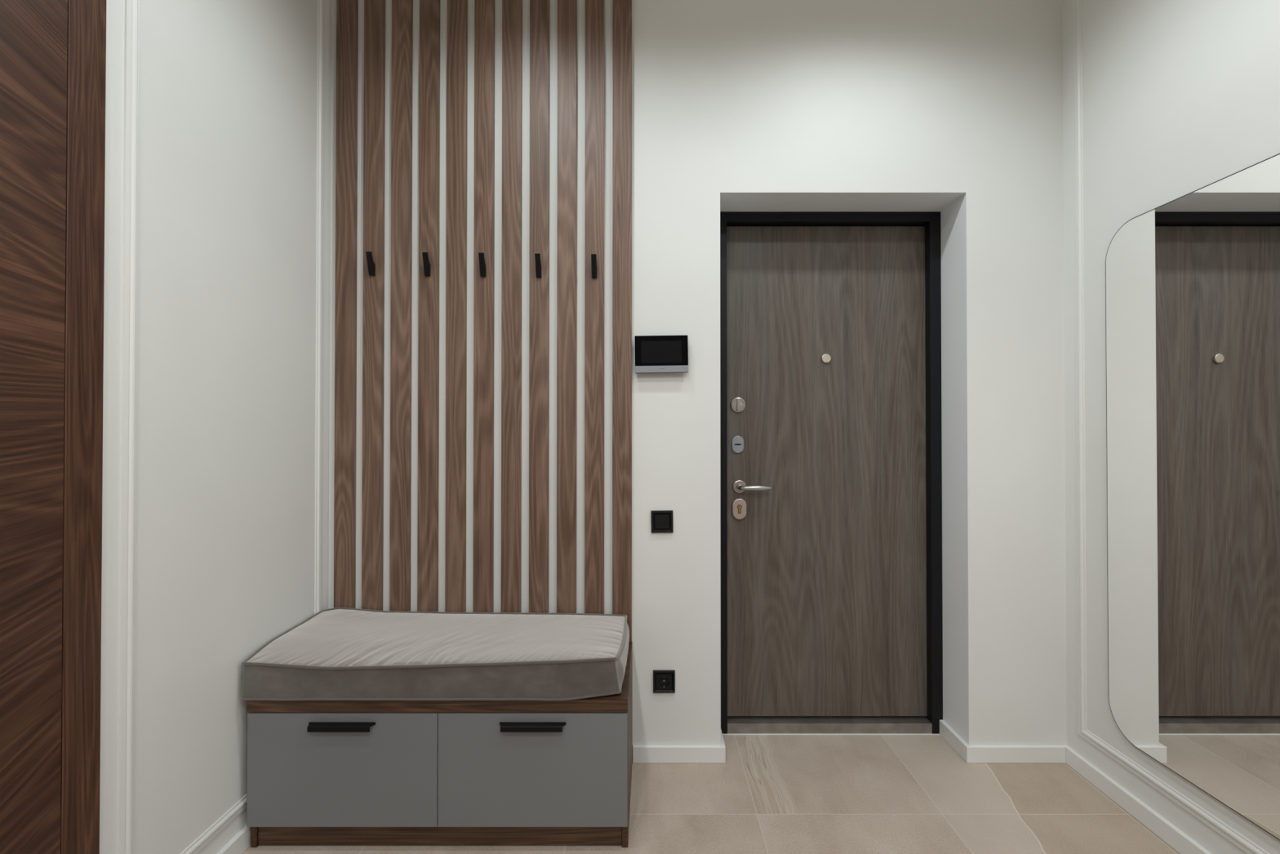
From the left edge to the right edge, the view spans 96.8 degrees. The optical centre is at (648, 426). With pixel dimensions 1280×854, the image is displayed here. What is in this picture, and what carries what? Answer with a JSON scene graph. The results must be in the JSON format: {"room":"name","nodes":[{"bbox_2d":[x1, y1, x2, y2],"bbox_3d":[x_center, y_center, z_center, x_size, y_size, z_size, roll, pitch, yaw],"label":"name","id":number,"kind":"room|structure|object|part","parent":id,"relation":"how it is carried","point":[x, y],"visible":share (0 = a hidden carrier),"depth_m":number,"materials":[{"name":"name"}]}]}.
{"room":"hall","nodes":[
{"label":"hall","id":0,"kind":"room"},
{"bbox_2d":[99,0,331,853],"bbox_3d":[-1.300,-0.335,-0.629,0.200,3.120,5.537,0,0,0],"label":"wall","id":1,"kind":"structure","parent":0,"point":[226,368],"depth_m":1.56,"materials":[{"name":"paint"}]},
{"bbox_2d":[0,0,106,853],"bbox_3d":[-1.246,0.044,0.731,0.108,2.385,1.023,0,0,0],"label":"door","id":2,"kind":"structure","parent":1,"relation":"in","point":[53,52],"depth_m":1.13,"materials":[{"name":"brown wood"}]},
{"bbox_3d":[-1.246,0.044,0.731,0.108,2.385,1.023,0,0,0],"label":"casing","id":3,"kind":"part","parent":2,"relation":"part of","materials":[{"name":"brown wood"}]},
{"bbox_2d":[118,0,324,853],"bbox_3d":[-1.196,-0.297,1.692,0.009,2.857,0.790,0,0,0],"label":"trim","id":4,"kind":"structure","parent":1,"relation":"attached to","point":[132,7],"depth_m":1.31,"materials":[{"name":"white paint"}]},
{"bbox_2d":[217,824,250,853],"bbox_3d":[-1.192,1.194,-0.642,0.016,0.060,5.537,0,0,0],"label":"baseboard","id":5,"kind":"structure","parent":1,"relation":"attached to","point":[240,842],"depth_m":1.65,"materials":[{"name":"white paint"}]},
{"bbox_2d":[328,0,1066,745],"bbox_3d":[0.182,-0.310,2.305,3.364,3.120,0.330,0,0,0],"label":"wall","id":6,"kind":"structure","parent":0,"point":[953,108],"depth_m":2.14,"materials":[{"name":"paint"}]},
{"bbox_2d":[333,0,358,608],"bbox_3d":[-1.134,-0.535,2.132,0.071,2.673,0.020,0,0,0],"label":"batten","id":7,"kind":"object","parent":6,"relation":"attached to","point":[347,11],"visible":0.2,"depth_m":2.12,"materials":[{"name":"brown wood"}]},
{"bbox_2d":[361,0,385,610],"bbox_3d":[-1.031,-0.535,2.132,0.071,2.673,0.020,0,0,0],"label":"batten","id":8,"kind":"object","parent":6,"relation":"attached to","point":[374,120],"visible":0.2,"depth_m":2.12,"materials":[{"name":"brown wood"}]},
{"bbox_2d":[365,251,375,275],"bbox_3d":[-1.030,-0.605,2.106,0.019,0.081,0.033,0,0,0],"label":"coat hook","id":9,"kind":"object","parent":8,"relation":"attached to","point":[371,266],"visible":1,"depth_m":2.10,"materials":[{"name":"black metal"}]},
{"bbox_2d":[389,0,413,611],"bbox_3d":[-0.927,-0.535,2.132,0.071,2.673,0.020,0,0,0],"label":"batten","id":10,"kind":"object","parent":6,"relation":"attached to","point":[400,513],"visible":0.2,"depth_m":2.12,"materials":[{"name":"brown wood"}]},
{"bbox_2d":[417,0,439,611],"bbox_3d":[-0.824,-0.535,2.132,0.071,2.673,0.020,0,0,0],"label":"batten","id":11,"kind":"object","parent":6,"relation":"attached to","point":[429,10],"visible":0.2,"depth_m":2.12,"materials":[{"name":"brown wood"}]},
{"bbox_2d":[422,252,431,275],"bbox_3d":[-0.823,-0.603,2.106,0.019,0.081,0.033,0,0,0],"label":"coat hook","id":12,"kind":"object","parent":11,"relation":"attached to","point":[427,265],"visible":1,"depth_m":2.10,"materials":[{"name":"black metal"}]},
{"bbox_2d":[444,0,467,612],"bbox_3d":[-0.720,-0.535,2.132,0.071,2.673,0.020,0,0,0],"label":"batten","id":13,"kind":"object","parent":6,"relation":"attached to","point":[457,10],"visible":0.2,"depth_m":2.12,"materials":[{"name":"brown wood"}]},
{"bbox_2d":[472,0,494,612],"bbox_3d":[-0.617,-0.535,2.132,0.071,2.673,0.020,0,0,0],"label":"batten","id":14,"kind":"object","parent":6,"relation":"attached to","point":[484,10],"visible":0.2,"depth_m":2.12,"materials":[{"name":"brown wood"}]},
{"bbox_2d":[478,253,485,276],"bbox_3d":[-0.616,-0.601,2.106,0.019,0.081,0.033,0,0,0],"label":"coat hook","id":15,"kind":"object","parent":14,"relation":"attached to","point":[482,260],"visible":1,"depth_m":2.10,"materials":[{"name":"black metal"}]},
{"bbox_2d":[501,0,522,612],"bbox_3d":[-0.513,-0.535,2.132,0.071,2.673,0.020,0,0,0],"label":"batten","id":16,"kind":"object","parent":6,"relation":"attached to","point":[512,10],"visible":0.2,"depth_m":2.12,"materials":[{"name":"brown wood"}]},
{"bbox_2d":[528,0,549,613],"bbox_3d":[-0.410,-0.535,2.132,0.071,2.673,0.020,0,0,0],"label":"batten","id":17,"kind":"object","parent":6,"relation":"attached to","point":[539,287],"visible":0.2,"depth_m":2.12,"materials":[{"name":"brown wood"}]},
{"bbox_2d":[534,253,541,277],"bbox_3d":[-0.409,-0.598,2.106,0.019,0.081,0.033,0,0,0],"label":"coat hook","id":18,"kind":"object","parent":17,"relation":"attached to","point":[537,255],"visible":1,"depth_m":2.10,"materials":[{"name":"black metal"}]},
{"bbox_2d":[556,0,577,613],"bbox_3d":[-0.306,-0.535,2.132,0.071,2.673,0.020,0,0,0],"label":"batten","id":19,"kind":"object","parent":6,"relation":"attached to","point":[566,258],"visible":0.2,"depth_m":2.12,"materials":[{"name":"brown wood"}]},
{"bbox_2d":[584,0,604,613],"bbox_3d":[-0.203,-0.535,2.132,0.071,2.673,0.020,0,0,0],"label":"batten","id":20,"kind":"object","parent":6,"relation":"attached to","point":[594,9],"visible":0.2,"depth_m":2.12,"materials":[{"name":"brown wood"}]},
{"bbox_2d":[591,253,596,278],"bbox_3d":[-0.202,-0.596,2.106,0.019,0.081,0.033,0,0,0],"label":"coat hook","id":21,"kind":"object","parent":20,"relation":"attached to","point":[593,256],"visible":1,"depth_m":2.10,"materials":[{"name":"black metal"}]},
{"bbox_2d":[612,0,631,642],"bbox_3d":[-0.099,-0.535,2.132,0.071,2.673,0.020,0,0,0],"label":"batten","id":22,"kind":"object","parent":6,"relation":"attached to","point":[622,9],"visible":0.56,"depth_m":2.12,"materials":[{"name":"brown wood"}]},
{"bbox_2d":[634,335,688,373],"bbox_3d":[0.047,-0.270,2.122,0.197,0.138,0.034,-1,0,0],"label":"intercom","id":23,"kind":"object","parent":6,"relation":"attached to","point":[653,353],"visible":1,"depth_m":2.10,"materials":[{"name":"grey plastic"}]},
{"bbox_2d":[651,510,673,533],"bbox_3d":[0.050,0.354,2.129,0.082,0.082,0.011,-1,0,0],"label":"light switch","id":24,"kind":"object","parent":6,"relation":"attached to","point":[662,521],"visible":1,"depth_m":2.12,"materials":[{"name":"black plastic"}]},
{"bbox_2d":[653,670,675,693],"bbox_3d":[0.057,0.951,2.123,0.082,0.082,0.011,0,0,0],"label":"power socket","id":25,"kind":"object","parent":6,"relation":"attached to","point":[664,681],"visible":1,"depth_m":2.12,"materials":[{"name":"black plastic"}]},
{"bbox_2d":[632,729,725,763],"bbox_3d":[0.113,1.219,2.212,0.345,0.060,0.202,0,0,0],"label":"baseboard","id":26,"kind":"structure","parent":6,"relation":"attached to","point":[642,753],"depth_m":2.11,"materials":[{"name":"white"}]},
{"bbox_2d":[720,211,942,734],"bbox_3d":[0.733,0.184,2.367,0.928,2.133,0.135,0,0,0],"label":"door","id":27,"kind":"structure","parent":6,"relation":"in","point":[832,620],"depth_m":2.36,"materials":[{"name":"brown wood"}]},
{"bbox_3d":[0.376,0.247,2.357,0.055,0.055,0.013,0,0,0],"label":"lever handle","id":28,"kind":"part","parent":27,"relation":"part of","materials":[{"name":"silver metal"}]},
{"bbox_3d":[0.429,0.248,2.316,0.144,0.023,0.047,0,-1,17],"label":"lever","id":29,"kind":"part","parent":27,"relation":"part of","materials":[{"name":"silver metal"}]},
{"bbox_2d":[939,720,1065,763],"bbox_3d":[1.365,1.219,2.212,0.366,0.060,0.202,0,0,0],"label":"baseboard","id":30,"kind":"structure","parent":6,"relation":"attached to","point":[971,753],"depth_m":2.11,"materials":[{"name":"white"}]},
{"bbox_2d":[242,734,1179,853],"bbox_3d":[0.182,1.265,-0.567,3.364,0.080,6.287,0,0,0],"label":"floor","id":31,"kind":"structure","parent":0,"point":[771,793],"depth_m":1.86,"materials":[{"name":"beige tile"}]},
{"bbox_2d":[246,642,632,847],"bbox_3d":[-0.619,1.023,1.885,1.116,0.445,0.486,0,0,0],"label":"storage bench","id":32,"kind":"object","parent":31,"relation":"on","point":[320,772],"visible":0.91,"depth_m":1.67,"materials":[{"name":"grey wood"}]},
{"bbox_3d":[-1.168,1.042,1.906,0.018,0.406,0.445,0,0,0],"label":"panel","id":33,"kind":"part","parent":32,"relation":"part of","materials":[{"name":"brown wood"}]},
{"bbox_3d":[-0.897,0.873,1.655,0.194,0.018,0.024,0,0,0],"label":"handle","id":34,"kind":"part","parent":32,"relation":"part of","materials":[{"name":"black metal"}]},
{"bbox_3d":[-0.898,1.006,1.674,0.557,0.331,0.018,0,0,0],"label":"drawer","id":35,"kind":"part","parent":32,"relation":"part of","materials":[{"name":"grey laminate"}]},
{"bbox_2d":[240,607,629,700],"bbox_3d":[-0.633,0.731,1.877,1.129,0.133,0.456,0,0,0],"label":"seat cushion","id":36,"kind":"object","parent":32,"relation":"on","point":[337,653],"visible":1,"depth_m":1.69,"materials":[{"name":"beige fabric"}]},
{"bbox_3d":[-0.637,0.685,1.878,1.108,0.038,0.443,0,0,0],"label":"panel","id":37,"kind":"part","parent":36,"relation":"part of","materials":[{"name":"beige fabric"}]},
{"bbox_3d":[-0.340,1.006,1.674,0.555,0.331,0.018,0,0,0],"label":"drawer","id":38,"kind":"part","parent":32,"relation":"part of","materials":[{"name":"grey laminate"}]},
{"bbox_3d":[-0.339,0.873,1.655,0.194,0.018,0.024,0,0,0],"label":"handle","id":39,"kind":"part","parent":32,"relation":"part of","materials":[{"name":"black metal"}]},
{"bbox_3d":[-0.070,1.042,1.906,0.018,0.406,0.445,0,0,0],"label":"panel","id":40,"kind":"part","parent":32,"relation":"part of","materials":[{"name":"brown wood"}]},
{"bbox_2d":[1062,0,1279,853],"bbox_3d":[1.664,-0.335,-0.629,0.200,3.120,5.537,0,0,0],"label":"wall","id":41,"kind":"structure","parent":0,"point":[1180,97],"depth_m":1.84,"materials":[{"name":"paint"}]},
{"bbox_2d":[1063,744,1211,853],"bbox_3d":[1.556,1.194,-0.642,0.016,0.060,5.537,0,0,0],"label":"baseboard","id":42,"kind":"structure","parent":41,"relation":"attached to","point":[1174,837],"depth_m":1.81,"materials":[{"name":"white paint"}]},
{"bbox_2d":[1073,0,1269,853],"bbox_3d":[1.560,-0.311,1.120,0.009,2.839,1.915,0,0,0],"label":"trim","id":43,"kind":"structure","parent":41,"relation":"attached to","point":[1208,819],"depth_m":2.05,"materials":[{"name":"white paint"}]},
{"bbox_2d":[1105,153,1279,840],"bbox_3d":[1.558,0.171,1.254,0.011,1.693,1.350,0,0,0],"label":"frameless mirror","id":44,"kind":"object","parent":41,"relation":"attached to","point":[1193,279],"visible":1,"depth_m":1.59,"materials":[{"name":"clear glass"}]}
]}

